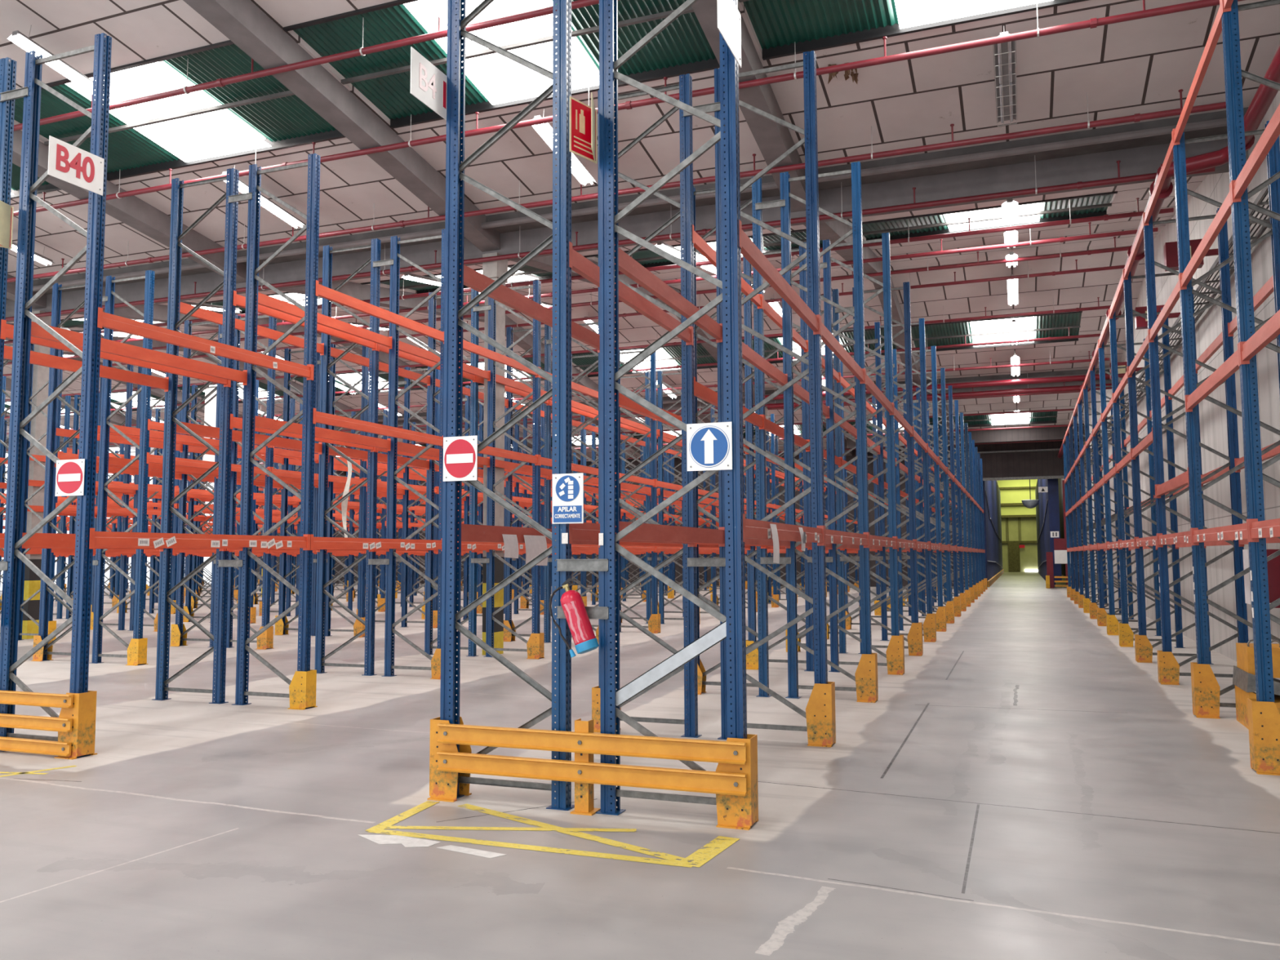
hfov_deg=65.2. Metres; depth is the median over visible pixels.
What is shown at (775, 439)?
frame
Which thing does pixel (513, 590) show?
protector
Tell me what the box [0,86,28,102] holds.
spacer
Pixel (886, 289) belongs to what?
frame
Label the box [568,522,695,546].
beam
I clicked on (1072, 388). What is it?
supply pipe
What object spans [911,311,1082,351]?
window
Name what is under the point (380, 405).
ceiling lamp
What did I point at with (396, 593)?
protector
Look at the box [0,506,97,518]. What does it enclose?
beam
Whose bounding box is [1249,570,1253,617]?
label strip
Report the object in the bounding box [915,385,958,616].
frame
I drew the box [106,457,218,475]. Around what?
beam
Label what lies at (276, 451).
beam
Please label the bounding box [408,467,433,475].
beam
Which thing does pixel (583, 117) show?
fire extinguisher sign
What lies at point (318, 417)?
beam
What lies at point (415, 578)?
frame
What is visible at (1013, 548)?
door
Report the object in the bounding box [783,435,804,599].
frame
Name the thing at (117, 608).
protector
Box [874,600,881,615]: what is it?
protector
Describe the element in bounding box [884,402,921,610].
frame
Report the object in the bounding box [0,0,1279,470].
ceiling
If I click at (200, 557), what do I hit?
frame
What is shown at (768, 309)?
beam
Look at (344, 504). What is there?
plastic film
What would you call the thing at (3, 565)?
spacer
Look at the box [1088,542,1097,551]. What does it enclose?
beam
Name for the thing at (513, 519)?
frame
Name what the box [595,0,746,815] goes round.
frame
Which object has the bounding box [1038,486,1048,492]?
notice
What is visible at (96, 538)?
beam
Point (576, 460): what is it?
frame
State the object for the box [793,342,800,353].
ceiling lamp
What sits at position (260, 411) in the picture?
ceiling lamp
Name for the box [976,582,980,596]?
protector
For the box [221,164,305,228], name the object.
ceiling lamp
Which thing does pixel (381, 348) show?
beam
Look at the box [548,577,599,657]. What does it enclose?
fire extinguisher
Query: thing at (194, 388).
frame
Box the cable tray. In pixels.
[1079,186,1270,471]
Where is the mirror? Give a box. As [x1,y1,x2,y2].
[1021,479,1039,508]
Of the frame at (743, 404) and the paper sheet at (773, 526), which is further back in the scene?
the frame at (743, 404)
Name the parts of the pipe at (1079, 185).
hanger rod, hanger rod, hanger rod, hanger rod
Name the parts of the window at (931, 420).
green corrugated panel, green corrugated panel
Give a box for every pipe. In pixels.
[3,236,1129,364]
[3,259,1124,376]
[4,197,1173,344]
[4,297,1111,401]
[4,325,1100,418]
[5,155,1214,321]
[5,371,1064,451]
[6,351,1109,434]
[7,88,1226,282]
[13,0,619,131]
[13,0,1244,216]
[32,118,1226,291]
[113,222,1157,342]
[115,391,1079,447]
[130,391,1080,447]
[173,408,1074,457]
[259,424,1077,464]
[336,439,1074,471]
[764,373,1110,399]
[767,382,1119,408]
[1057,46,1279,457]
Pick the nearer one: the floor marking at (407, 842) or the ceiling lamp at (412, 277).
the floor marking at (407, 842)
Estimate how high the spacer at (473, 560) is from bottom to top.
0.090 m
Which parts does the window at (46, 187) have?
green corrugated panel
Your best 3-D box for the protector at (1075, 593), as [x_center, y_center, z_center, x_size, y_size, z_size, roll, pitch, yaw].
[16.482,4.432,37.656,0.258,0.460,0.270,-2,-5,21]
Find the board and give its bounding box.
[1050,531,1058,537]
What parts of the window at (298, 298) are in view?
green corrugated panel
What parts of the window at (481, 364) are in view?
green corrugated panel, green corrugated panel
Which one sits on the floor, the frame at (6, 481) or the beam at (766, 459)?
the frame at (6, 481)
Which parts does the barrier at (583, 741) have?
post, rail, rail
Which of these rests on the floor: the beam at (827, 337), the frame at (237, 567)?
the frame at (237, 567)
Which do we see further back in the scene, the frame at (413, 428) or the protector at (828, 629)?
the frame at (413, 428)
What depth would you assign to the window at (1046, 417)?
53.11 m
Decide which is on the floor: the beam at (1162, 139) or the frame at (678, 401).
the frame at (678, 401)
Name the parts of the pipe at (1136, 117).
hanger rod, hanger rod, hanger rod, hanger rod, hanger rod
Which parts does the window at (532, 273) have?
green corrugated panel, green corrugated panel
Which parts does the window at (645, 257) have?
green corrugated panel, green corrugated panel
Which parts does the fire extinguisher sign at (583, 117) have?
panel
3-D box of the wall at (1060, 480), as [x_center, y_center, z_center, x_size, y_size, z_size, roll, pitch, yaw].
[34.752,2.428,81.619,0.150,11.000,54.800,-2,-5,21]
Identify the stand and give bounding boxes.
[1045,480,1070,587]
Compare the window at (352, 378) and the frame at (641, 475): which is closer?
the window at (352, 378)
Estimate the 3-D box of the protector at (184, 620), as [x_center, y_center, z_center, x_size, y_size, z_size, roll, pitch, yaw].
[-13.330,3.953,29.504,0.258,0.460,0.270,-2,-5,21]
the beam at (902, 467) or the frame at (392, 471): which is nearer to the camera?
the frame at (392, 471)
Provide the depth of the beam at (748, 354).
12.15 m
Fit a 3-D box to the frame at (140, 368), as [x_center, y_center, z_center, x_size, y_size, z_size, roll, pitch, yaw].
[-12.781,0.387,26.139,1.140,7.050,0.150,-2,-5,21]
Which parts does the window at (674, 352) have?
green corrugated panel, green corrugated panel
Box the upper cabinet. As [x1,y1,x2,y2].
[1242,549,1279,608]
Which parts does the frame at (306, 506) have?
plate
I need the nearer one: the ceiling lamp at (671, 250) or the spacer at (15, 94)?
the spacer at (15, 94)
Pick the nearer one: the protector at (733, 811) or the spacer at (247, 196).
the protector at (733, 811)
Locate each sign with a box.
[0,200,13,248]
[47,135,104,195]
[54,458,84,496]
[410,46,447,119]
[443,435,477,481]
[551,472,583,524]
[569,92,596,164]
[686,422,732,471]
[716,0,741,67]
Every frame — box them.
[0,32,111,758]
[0,57,17,431]
[0,343,13,614]
[0,375,6,506]
[0,419,9,607]
[0,436,8,597]
[0,465,7,591]
[17,343,63,641]
[38,283,90,661]
[53,395,71,618]
[53,443,72,601]
[54,515,67,583]
[62,515,69,592]
[66,392,99,618]
[72,439,79,596]
[91,270,155,665]
[91,364,133,630]
[102,450,118,598]
[103,442,124,604]
[104,475,113,587]
[113,475,131,592]
[119,451,135,595]
[124,409,151,613]
[128,366,168,631]
[129,476,150,590]
[140,448,163,603]
[149,407,182,613]
[149,478,159,586]
[152,168,239,703]
[169,455,190,585]
[175,320,224,647]
[185,384,217,622]
[191,422,213,608]
[195,453,213,599]
[198,481,213,591]
[200,482,212,586]
[201,484,213,583]
[226,314,276,648]
[226,379,258,623]
[231,153,320,708]
[231,511,238,605]
[232,457,241,589]
[253,431,278,604]
[256,461,264,596]
[258,466,278,591]
[262,398,295,616]
[270,463,288,596]
[278,348,320,635]
[278,448,303,604]
[291,465,298,594]
[293,507,296,586]
[295,397,328,616]
[315,238,380,675]
[324,343,368,637]
[331,411,355,610]
[331,444,349,599]
[333,471,348,590]
[333,475,348,586]
[347,499,359,584]
[352,447,367,595]
[353,496,368,590]
[355,408,387,611]
[364,370,396,626]
[375,451,397,598]
[379,422,404,606]
[382,229,444,676]
[385,478,402,588]
[395,454,411,595]
[397,478,400,581]
[401,366,439,627]
[408,422,433,606]
[413,457,425,595]
[417,480,425,588]
[424,288,479,656]
[424,388,441,600]
[440,0,574,810]
[457,430,479,599]
[462,385,484,619]
[477,403,506,613]
[483,280,541,658]
[505,324,551,642]
[510,447,522,594]
[511,440,515,589]
[514,400,544,613]
[522,416,546,605]
[526,446,546,596]
[531,453,551,594]
[571,322,598,637]
[571,353,598,626]
[572,413,584,596]
[572,426,587,604]
[572,452,576,585]
[572,459,577,585]
[586,460,598,590]
[586,466,598,587]
[591,423,598,604]
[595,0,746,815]
[595,435,598,598]
[597,73,702,737]
[614,349,657,632]
[620,371,651,623]
[620,444,644,597]
[621,433,646,601]
[625,473,640,585]
[626,468,639,586]
[650,442,672,595]
[656,389,685,617]
[657,370,684,623]
[657,450,667,594]
[666,455,682,582]
[671,448,682,595]
[693,176,771,697]
[696,389,719,613]
[697,404,716,604]
[697,476,712,591]
[698,470,706,590]
[711,418,719,603]
[714,50,827,739]
[742,242,813,671]
[742,404,756,612]
[742,428,757,599]
[743,475,746,581]
[746,413,777,607]
[753,435,780,599]
[765,426,786,602]
[770,444,786,594]
[779,161,871,698]
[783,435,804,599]
[792,288,848,653]
[795,451,804,591]
[799,446,804,592]
[822,232,899,672]
[822,328,859,634]
[823,448,837,591]
[824,454,848,591]
[835,460,857,587]
[840,354,881,630]
[845,469,858,581]
[852,281,918,653]
[866,374,890,617]
[871,388,911,615]
[874,318,932,640]
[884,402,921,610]
[892,346,942,631]
[898,417,928,602]
[905,367,951,620]
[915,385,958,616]
[916,424,937,602]
[921,443,943,593]
[926,400,964,610]
[932,412,968,603]
[933,459,954,591]
[938,422,972,601]
[946,431,976,598]
[953,440,978,593]
[954,446,981,592]
[960,453,983,591]
[964,458,986,586]
[1062,440,1091,595]
[1066,433,1098,599]
[1069,422,1107,603]
[1073,412,1108,604]
[1077,397,1121,613]
[1083,382,1134,619]
[1089,364,1146,622]
[1098,338,1161,635]
[1109,307,1185,648]
[1123,271,1213,664]
[1143,208,1248,677]
[1173,120,1279,707]
[1221,0,1279,702]
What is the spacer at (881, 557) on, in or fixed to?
attached to the frame at (884, 607)
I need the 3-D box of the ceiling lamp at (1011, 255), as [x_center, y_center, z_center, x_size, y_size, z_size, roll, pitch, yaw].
[9.354,-5.638,25.172,0.280,0.601,1.993,-2,-5,21]
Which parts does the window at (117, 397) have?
green corrugated panel, green corrugated panel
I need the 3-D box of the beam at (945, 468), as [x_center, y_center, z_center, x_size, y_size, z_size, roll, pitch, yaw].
[7.921,-0.368,26.184,0.066,0.200,3.119,-2,-5,21]
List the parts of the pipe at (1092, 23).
hanger rod, hanger rod, hanger rod, hanger rod, hanger rod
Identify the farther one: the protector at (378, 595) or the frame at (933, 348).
the protector at (378, 595)
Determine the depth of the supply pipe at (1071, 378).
35.19 m
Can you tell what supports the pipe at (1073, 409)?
hanging from the ceiling
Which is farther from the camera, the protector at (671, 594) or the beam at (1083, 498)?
the protector at (671, 594)
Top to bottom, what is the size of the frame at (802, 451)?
7.050 m
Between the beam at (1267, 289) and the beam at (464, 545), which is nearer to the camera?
the beam at (1267, 289)
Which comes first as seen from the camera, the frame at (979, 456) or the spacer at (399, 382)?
the spacer at (399, 382)
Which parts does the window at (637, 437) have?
green corrugated panel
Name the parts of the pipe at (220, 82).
hanger rod, hanger rod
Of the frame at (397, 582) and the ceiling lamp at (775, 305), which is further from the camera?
the frame at (397, 582)
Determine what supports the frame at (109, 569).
on the floor
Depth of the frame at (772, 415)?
36.51 m
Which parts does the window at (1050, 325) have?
green corrugated panel, green corrugated panel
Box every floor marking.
[0,765,76,777]
[364,800,740,867]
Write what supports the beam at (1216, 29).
attached to the frame at (1181, 192)
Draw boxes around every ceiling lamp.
[6,323,70,330]
[7,25,139,116]
[10,241,54,265]
[62,352,77,356]
[101,331,141,337]
[111,402,125,410]
[151,368,165,377]
[180,300,241,312]
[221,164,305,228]
[257,406,283,420]
[262,344,297,362]
[328,381,355,394]
[347,319,389,330]
[377,402,402,415]
[400,272,440,285]
[407,333,439,353]
[425,0,476,44]
[504,391,525,404]
[531,109,596,185]
[541,300,573,310]
[583,316,598,333]
[622,353,648,372]
[654,241,683,258]
[656,380,677,398]
[700,264,715,273]
[768,297,782,316]
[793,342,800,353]
[822,375,825,386]
[992,25,1017,126]
[1001,198,1017,224]
[1004,221,1017,248]
[1005,251,1017,267]
[1007,274,1018,305]
[1008,319,1019,345]
[1010,355,1019,376]
[1013,395,1019,402]
[1013,405,1020,422]
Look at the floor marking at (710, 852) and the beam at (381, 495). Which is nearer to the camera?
the floor marking at (710, 852)
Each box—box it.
[1109,361,1142,379]
[1134,304,1180,329]
[1163,239,1218,271]
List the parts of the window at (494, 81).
green corrugated panel, green corrugated panel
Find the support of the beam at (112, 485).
attached to the frame at (140, 368)
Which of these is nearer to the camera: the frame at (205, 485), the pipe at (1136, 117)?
the pipe at (1136, 117)
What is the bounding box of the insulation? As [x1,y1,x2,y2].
[827,62,858,84]
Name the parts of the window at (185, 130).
green corrugated panel, green corrugated panel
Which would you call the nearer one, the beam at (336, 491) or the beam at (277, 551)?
the beam at (277, 551)
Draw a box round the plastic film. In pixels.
[341,457,351,537]
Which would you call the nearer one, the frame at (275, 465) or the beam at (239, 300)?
the beam at (239, 300)
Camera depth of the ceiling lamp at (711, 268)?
23.58 m
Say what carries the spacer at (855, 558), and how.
attached to the frame at (907, 314)
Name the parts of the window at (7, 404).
green corrugated panel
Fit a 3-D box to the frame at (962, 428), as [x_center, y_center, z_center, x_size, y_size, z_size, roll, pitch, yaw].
[11.342,1.065,36.515,1.140,7.050,0.150,-2,-5,21]
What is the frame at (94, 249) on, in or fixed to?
on the floor
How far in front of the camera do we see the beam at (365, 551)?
25.34 m
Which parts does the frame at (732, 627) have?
plate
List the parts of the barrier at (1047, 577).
post, rail, rail, rail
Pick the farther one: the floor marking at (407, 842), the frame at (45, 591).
the frame at (45, 591)
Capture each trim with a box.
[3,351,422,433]
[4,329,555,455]
[4,414,345,475]
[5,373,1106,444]
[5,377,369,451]
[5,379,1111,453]
[6,274,657,463]
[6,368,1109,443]
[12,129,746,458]
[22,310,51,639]
[261,464,273,596]
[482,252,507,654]
[764,407,768,599]
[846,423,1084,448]
[867,447,1079,457]
[982,475,1064,480]
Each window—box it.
[4,400,73,416]
[10,163,62,199]
[13,40,345,181]
[60,316,163,329]
[71,390,179,412]
[175,381,293,403]
[204,292,333,314]
[283,0,719,128]
[290,370,423,395]
[360,264,555,293]
[415,357,552,386]
[545,433,621,447]
[572,342,717,377]
[584,229,822,267]
[629,429,681,442]
[738,0,1088,60]
[742,327,898,365]
[742,424,826,438]
[844,415,942,433]
[862,191,1117,240]
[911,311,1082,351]
[953,408,1057,427]
[1024,568,1038,571]
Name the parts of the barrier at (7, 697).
rail, rail, rail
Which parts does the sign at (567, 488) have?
caption panel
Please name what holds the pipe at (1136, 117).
hanging from the ceiling
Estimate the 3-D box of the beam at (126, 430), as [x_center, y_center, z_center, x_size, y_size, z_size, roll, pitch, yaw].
[-9.216,-0.849,19.736,0.066,0.200,3.182,-2,-5,21]
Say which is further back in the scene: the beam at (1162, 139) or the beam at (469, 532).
the beam at (1162, 139)
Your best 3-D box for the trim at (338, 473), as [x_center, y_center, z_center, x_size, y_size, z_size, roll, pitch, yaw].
[-33.624,-3.581,43.202,0.400,2.016,65.700,-2,-5,21]
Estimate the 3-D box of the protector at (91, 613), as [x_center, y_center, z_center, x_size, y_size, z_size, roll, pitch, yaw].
[-14.465,3.730,26.531,0.258,0.460,0.270,-2,-5,21]
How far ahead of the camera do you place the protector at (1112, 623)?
23.00 m
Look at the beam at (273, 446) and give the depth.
22.13 m
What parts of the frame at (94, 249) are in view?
plate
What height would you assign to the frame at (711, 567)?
7.050 m
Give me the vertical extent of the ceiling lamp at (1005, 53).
0.623 m
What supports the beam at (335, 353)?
attached to the frame at (473, 428)
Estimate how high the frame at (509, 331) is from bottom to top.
7.050 m
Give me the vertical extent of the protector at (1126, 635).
0.460 m
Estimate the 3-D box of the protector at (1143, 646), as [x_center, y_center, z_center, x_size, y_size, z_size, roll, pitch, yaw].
[8.694,2.906,17.256,0.258,0.460,0.270,-2,-5,21]
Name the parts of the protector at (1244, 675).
steel plate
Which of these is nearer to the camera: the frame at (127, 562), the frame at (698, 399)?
the frame at (698, 399)
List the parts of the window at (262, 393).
green corrugated panel, green corrugated panel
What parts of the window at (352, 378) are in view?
green corrugated panel, green corrugated panel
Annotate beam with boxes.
[0,319,231,386]
[0,444,951,557]
[0,457,97,473]
[0,482,97,495]
[0,492,95,504]
[0,498,71,505]
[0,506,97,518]
[0,533,226,551]
[0,546,163,551]
[0,548,95,555]
[3,345,168,391]
[5,138,1248,322]
[6,106,1248,299]
[22,533,242,551]
[25,548,133,555]
[26,505,134,516]
[28,480,135,493]
[29,454,66,462]
[31,321,247,385]
[51,548,179,554]
[53,552,159,555]
[54,462,182,479]
[55,427,182,452]
[55,502,166,515]
[57,450,99,459]
[59,512,127,517]
[88,528,310,550]
[93,548,216,554]
[95,480,167,492]
[95,490,127,494]
[96,457,220,478]
[97,306,314,380]
[97,425,221,450]
[103,424,219,446]
[105,548,229,554]
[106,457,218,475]
[107,493,190,501]
[108,472,190,481]
[128,493,213,499]
[143,549,269,553]
[146,452,271,476]
[147,418,271,447]
[147,490,213,498]
[168,422,322,454]
[172,487,254,499]
[172,548,319,551]
[172,552,253,554]
[177,302,324,355]
[182,0,852,456]
[187,445,284,464]
[187,475,283,488]
[226,548,374,551]
[229,413,376,452]
[233,290,377,351]
[235,449,319,462]
[235,471,328,487]
[236,477,318,488]
[237,444,328,462]
[252,547,389,551]
[253,416,391,451]
[257,292,391,349]
[269,550,364,553]
[271,466,365,486]
[272,445,365,461]
[286,552,359,553]
[288,458,359,473]
[288,484,359,494]
[310,534,441,551]
[312,408,443,448]
[315,280,444,343]
[326,445,429,470]
[326,549,428,552]
[330,346,430,386]
[333,456,404,472]
[333,462,386,471]
[333,481,404,494]
[333,486,386,493]
[364,550,437,554]
[365,459,438,471]
[365,478,438,493]
[374,549,475,551]
[376,447,439,461]
[377,343,477,382]
[377,470,426,482]
[377,492,426,502]
[395,441,489,467]
[396,340,490,381]
[396,493,440,498]
[396,548,488,551]
[399,471,433,476]
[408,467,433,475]
[408,489,466,501]
[432,462,507,480]
[435,378,508,408]
[437,551,482,554]
[438,486,483,497]
[457,524,599,547]
[457,541,525,551]
[459,262,599,352]
[459,339,539,377]
[477,376,550,405]
[477,444,539,465]
[477,464,550,479]
[493,373,556,402]
[493,459,555,476]
[511,401,556,419]
[512,475,551,486]
[539,367,598,399]
[539,454,598,475]
[546,543,598,551]
[550,400,598,420]
[550,476,598,486]
[568,241,693,345]
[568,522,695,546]
[571,400,616,421]
[572,419,598,433]
[583,475,616,487]
[583,485,598,493]
[614,244,722,342]
[614,392,681,426]
[615,472,656,487]
[615,521,724,546]
[618,405,655,420]
[619,542,683,546]
[620,417,659,436]
[620,422,649,436]
[620,434,645,446]
[620,482,660,495]
[620,488,650,495]
[620,491,651,501]
[621,545,656,552]
[629,551,660,552]
[649,433,684,447]
[650,493,682,500]
[655,418,676,427]
[656,479,682,490]
[656,546,683,552]
[662,431,684,443]
[663,489,682,497]
[691,0,955,448]
[692,224,763,309]
[693,376,764,429]
[695,542,766,548]
[697,422,749,454]
[697,488,718,497]
[698,544,750,550]
[698,546,719,551]
[738,219,821,334]
[742,342,787,386]
[742,513,824,546]
[744,538,790,548]
[753,449,784,464]
[755,546,786,549]
[762,294,808,352]
[764,415,810,452]
[766,545,812,549]
[793,382,829,418]
[794,462,803,471]
[795,541,831,549]
[820,315,866,384]
[821,356,840,382]
[823,449,842,466]
[824,525,869,547]
[834,412,857,439]
[836,543,859,550]
[840,376,854,397]
[842,459,856,474]
[865,369,893,415]
[866,400,876,417]
[866,436,879,454]
[867,472,878,484]
[869,534,897,549]
[869,546,882,551]
[882,417,886,427]
[883,449,897,466]
[884,481,888,489]
[893,403,914,436]
[897,536,916,550]
[898,433,906,447]
[899,462,907,474]
[900,490,908,500]
[913,426,928,452]
[915,474,919,483]
[916,541,930,551]
[922,385,1121,552]
[928,446,939,464]
[930,542,942,551]
[938,456,947,474]
[941,542,950,551]
[947,469,955,481]
[950,545,956,551]
[1080,493,1087,502]
[1083,367,1089,388]
[1083,545,1089,551]
[1084,431,1093,448]
[1087,484,1094,497]
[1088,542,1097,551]
[1089,344,1098,370]
[1092,413,1101,436]
[1094,475,1103,491]
[1097,315,1109,348]
[1097,542,1106,550]
[1101,395,1112,422]
[1103,466,1115,483]
[1106,539,1118,550]
[1108,270,1124,318]
[1111,367,1128,402]
[1115,451,1131,473]
[1118,537,1134,549]
[1123,214,1143,280]
[1124,435,1130,446]
[1127,334,1148,377]
[1130,427,1152,459]
[1134,535,1157,548]
[1137,417,1146,434]
[1142,131,1173,226]
[1142,546,1152,550]
[1147,275,1179,342]
[1149,395,1164,417]
[1155,466,1189,497]
[1156,528,1191,546]
[1168,374,1183,399]
[1172,0,1222,146]
[1173,484,1188,495]
[1175,542,1191,549]
[1178,183,1231,290]
[1184,343,1239,412]
[1191,519,1248,545]
[1195,332,1222,373]
[1200,465,1229,486]
[1204,540,1232,547]
[1221,0,1233,14]
[1227,275,1274,336]
[1230,103,1279,204]
[1234,442,1279,472]
[1238,309,1279,364]
[1238,537,1279,546]
[1247,518,1279,542]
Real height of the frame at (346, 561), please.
7.050 m
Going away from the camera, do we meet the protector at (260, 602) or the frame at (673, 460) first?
the protector at (260, 602)
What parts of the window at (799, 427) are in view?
green corrugated panel, green corrugated panel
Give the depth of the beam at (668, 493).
28.54 m
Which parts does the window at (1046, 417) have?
green corrugated panel, green corrugated panel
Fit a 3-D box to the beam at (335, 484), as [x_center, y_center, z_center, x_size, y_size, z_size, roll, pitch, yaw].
[-6.943,0.195,25.636,0.066,0.200,3.182,-2,-5,21]
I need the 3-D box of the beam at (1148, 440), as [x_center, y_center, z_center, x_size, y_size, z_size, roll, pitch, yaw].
[8.083,-0.562,16.071,0.066,0.200,3.119,-2,-5,21]
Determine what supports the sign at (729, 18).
attached to the frame at (732, 627)
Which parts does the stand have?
post, white panel, red panel, post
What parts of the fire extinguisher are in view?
handle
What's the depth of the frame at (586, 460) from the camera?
52.79 m
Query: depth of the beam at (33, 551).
23.54 m
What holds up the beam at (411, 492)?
attached to the frame at (466, 517)
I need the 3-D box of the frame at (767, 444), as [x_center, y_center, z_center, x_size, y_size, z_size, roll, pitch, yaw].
[5.569,1.330,39.600,1.140,7.050,0.150,-2,-5,21]
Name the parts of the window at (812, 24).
green corrugated panel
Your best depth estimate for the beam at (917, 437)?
20.38 m
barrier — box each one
[0,689,73,756]
[436,718,746,815]
[1045,575,1071,588]
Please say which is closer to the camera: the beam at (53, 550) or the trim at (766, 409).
the beam at (53, 550)
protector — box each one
[31,635,53,661]
[48,620,56,640]
[53,690,97,759]
[89,611,93,629]
[111,595,119,607]
[115,599,127,613]
[125,637,147,666]
[152,613,163,631]
[169,623,187,646]
[170,600,176,613]
[182,605,194,622]
[191,595,198,608]
[233,589,238,599]
[248,607,256,623]
[253,593,257,604]
[256,626,273,649]
[258,601,263,616]
[274,615,288,635]
[287,669,317,710]
[346,591,354,601]
[353,617,364,637]
[377,594,380,606]
[377,598,385,611]
[395,588,397,598]
[421,604,425,619]
[426,716,471,802]
[430,648,440,679]
[431,610,437,627]
[476,604,482,613]
[503,619,515,641]
[510,589,514,599]
[520,595,528,608]
[526,632,544,659]
[540,600,543,614]
[572,585,577,591]
[581,595,586,606]
[591,590,598,600]
[591,685,621,733]
[595,626,598,642]
[641,590,646,601]
[648,613,660,633]
[667,587,674,598]
[697,658,706,694]
[710,593,718,604]
[715,733,758,830]
[745,581,747,589]
[746,640,758,669]
[755,598,757,612]
[770,594,779,607]
[785,629,800,652]
[805,681,835,747]
[826,623,829,639]
[845,611,851,629]
[854,653,878,702]
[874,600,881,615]
[885,635,904,675]
[907,622,923,656]
[923,613,936,642]
[935,606,946,631]
[945,600,954,623]
[953,596,960,617]
[959,592,966,611]
[964,589,970,606]
[968,586,974,602]
[973,584,977,599]
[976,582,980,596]
[978,581,983,594]
[981,579,985,591]
[983,577,987,589]
[1066,586,1071,597]
[1070,588,1075,600]
[1073,591,1079,604]
[1077,594,1084,608]
[1083,598,1091,613]
[1088,602,1098,618]
[1097,608,1107,626]
[1106,614,1119,635]
[1118,622,1133,647]
[1134,634,1152,662]
[1156,650,1179,684]
[1190,662,1220,719]
[1232,639,1279,729]
[1247,697,1279,775]
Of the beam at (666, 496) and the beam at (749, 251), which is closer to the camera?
the beam at (749, 251)
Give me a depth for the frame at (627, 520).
58.77 m
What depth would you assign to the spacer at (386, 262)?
16.23 m
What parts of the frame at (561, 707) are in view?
plate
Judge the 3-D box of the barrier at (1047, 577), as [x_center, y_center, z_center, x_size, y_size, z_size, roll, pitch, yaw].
[23.201,5.633,55.316,1.400,0.700,0.200,-2,-5,21]
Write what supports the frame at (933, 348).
on the floor
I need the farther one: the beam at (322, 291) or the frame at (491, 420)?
the frame at (491, 420)
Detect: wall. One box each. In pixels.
[236,439,1084,587]
[997,479,1038,572]
[1057,478,1066,576]
[1083,40,1279,679]
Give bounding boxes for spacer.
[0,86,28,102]
[0,561,8,570]
[92,560,97,564]
[102,296,107,302]
[218,560,243,566]
[227,191,252,203]
[367,559,389,564]
[372,258,393,267]
[398,380,406,384]
[470,558,489,563]
[472,305,491,311]
[546,339,556,344]
[555,559,608,571]
[556,605,608,619]
[646,384,659,388]
[647,556,661,560]
[683,102,719,116]
[686,557,725,566]
[755,199,785,209]
[760,556,791,564]
[802,262,826,270]
[807,556,832,562]
[835,306,853,312]
[840,556,859,560]
[864,338,878,343]
[869,555,883,559]
[885,555,899,559]
[902,555,910,559]
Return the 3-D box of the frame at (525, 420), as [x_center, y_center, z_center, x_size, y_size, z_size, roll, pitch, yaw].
[-3.755,1.124,36.329,1.140,7.050,0.150,-2,-5,21]
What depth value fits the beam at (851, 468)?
20.38 m
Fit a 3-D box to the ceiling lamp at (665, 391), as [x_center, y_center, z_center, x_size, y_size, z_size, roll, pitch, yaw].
[1.016,-3.610,38.839,0.280,0.600,1.993,-2,-5,21]
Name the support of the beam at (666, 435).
attached to the frame at (660, 374)
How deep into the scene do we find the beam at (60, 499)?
29.97 m
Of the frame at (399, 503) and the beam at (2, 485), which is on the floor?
the frame at (399, 503)
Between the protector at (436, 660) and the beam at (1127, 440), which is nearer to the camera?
the protector at (436, 660)
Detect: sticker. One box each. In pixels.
[561,533,568,543]
[599,533,603,545]
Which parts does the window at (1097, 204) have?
green corrugated panel, green corrugated panel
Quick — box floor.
[0,572,1279,959]
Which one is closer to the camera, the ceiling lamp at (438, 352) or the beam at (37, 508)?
the beam at (37, 508)
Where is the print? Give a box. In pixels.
[0,207,12,247]
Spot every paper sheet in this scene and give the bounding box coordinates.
[502,533,518,558]
[523,534,547,565]
[769,524,779,563]
[798,527,805,551]
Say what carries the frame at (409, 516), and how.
on the floor
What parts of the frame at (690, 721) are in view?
plate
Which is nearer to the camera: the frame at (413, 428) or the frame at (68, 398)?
the frame at (68, 398)
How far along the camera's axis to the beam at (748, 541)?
11.93 m
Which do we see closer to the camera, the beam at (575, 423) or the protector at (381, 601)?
the beam at (575, 423)
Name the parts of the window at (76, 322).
green corrugated panel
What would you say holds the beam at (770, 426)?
attached to the frame at (757, 280)
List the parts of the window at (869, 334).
green corrugated panel, green corrugated panel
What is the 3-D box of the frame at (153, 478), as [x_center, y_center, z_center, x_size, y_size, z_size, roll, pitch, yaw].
[-24.475,2.350,50.993,1.140,7.050,0.150,-2,-5,21]
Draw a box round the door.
[1008,542,1020,572]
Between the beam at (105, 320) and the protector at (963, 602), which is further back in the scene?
the protector at (963, 602)
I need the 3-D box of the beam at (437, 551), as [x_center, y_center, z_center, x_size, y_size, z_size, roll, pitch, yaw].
[-4.847,1.980,28.125,0.066,0.200,3.182,-2,-5,21]
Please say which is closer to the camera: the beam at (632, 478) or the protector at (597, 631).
the protector at (597, 631)

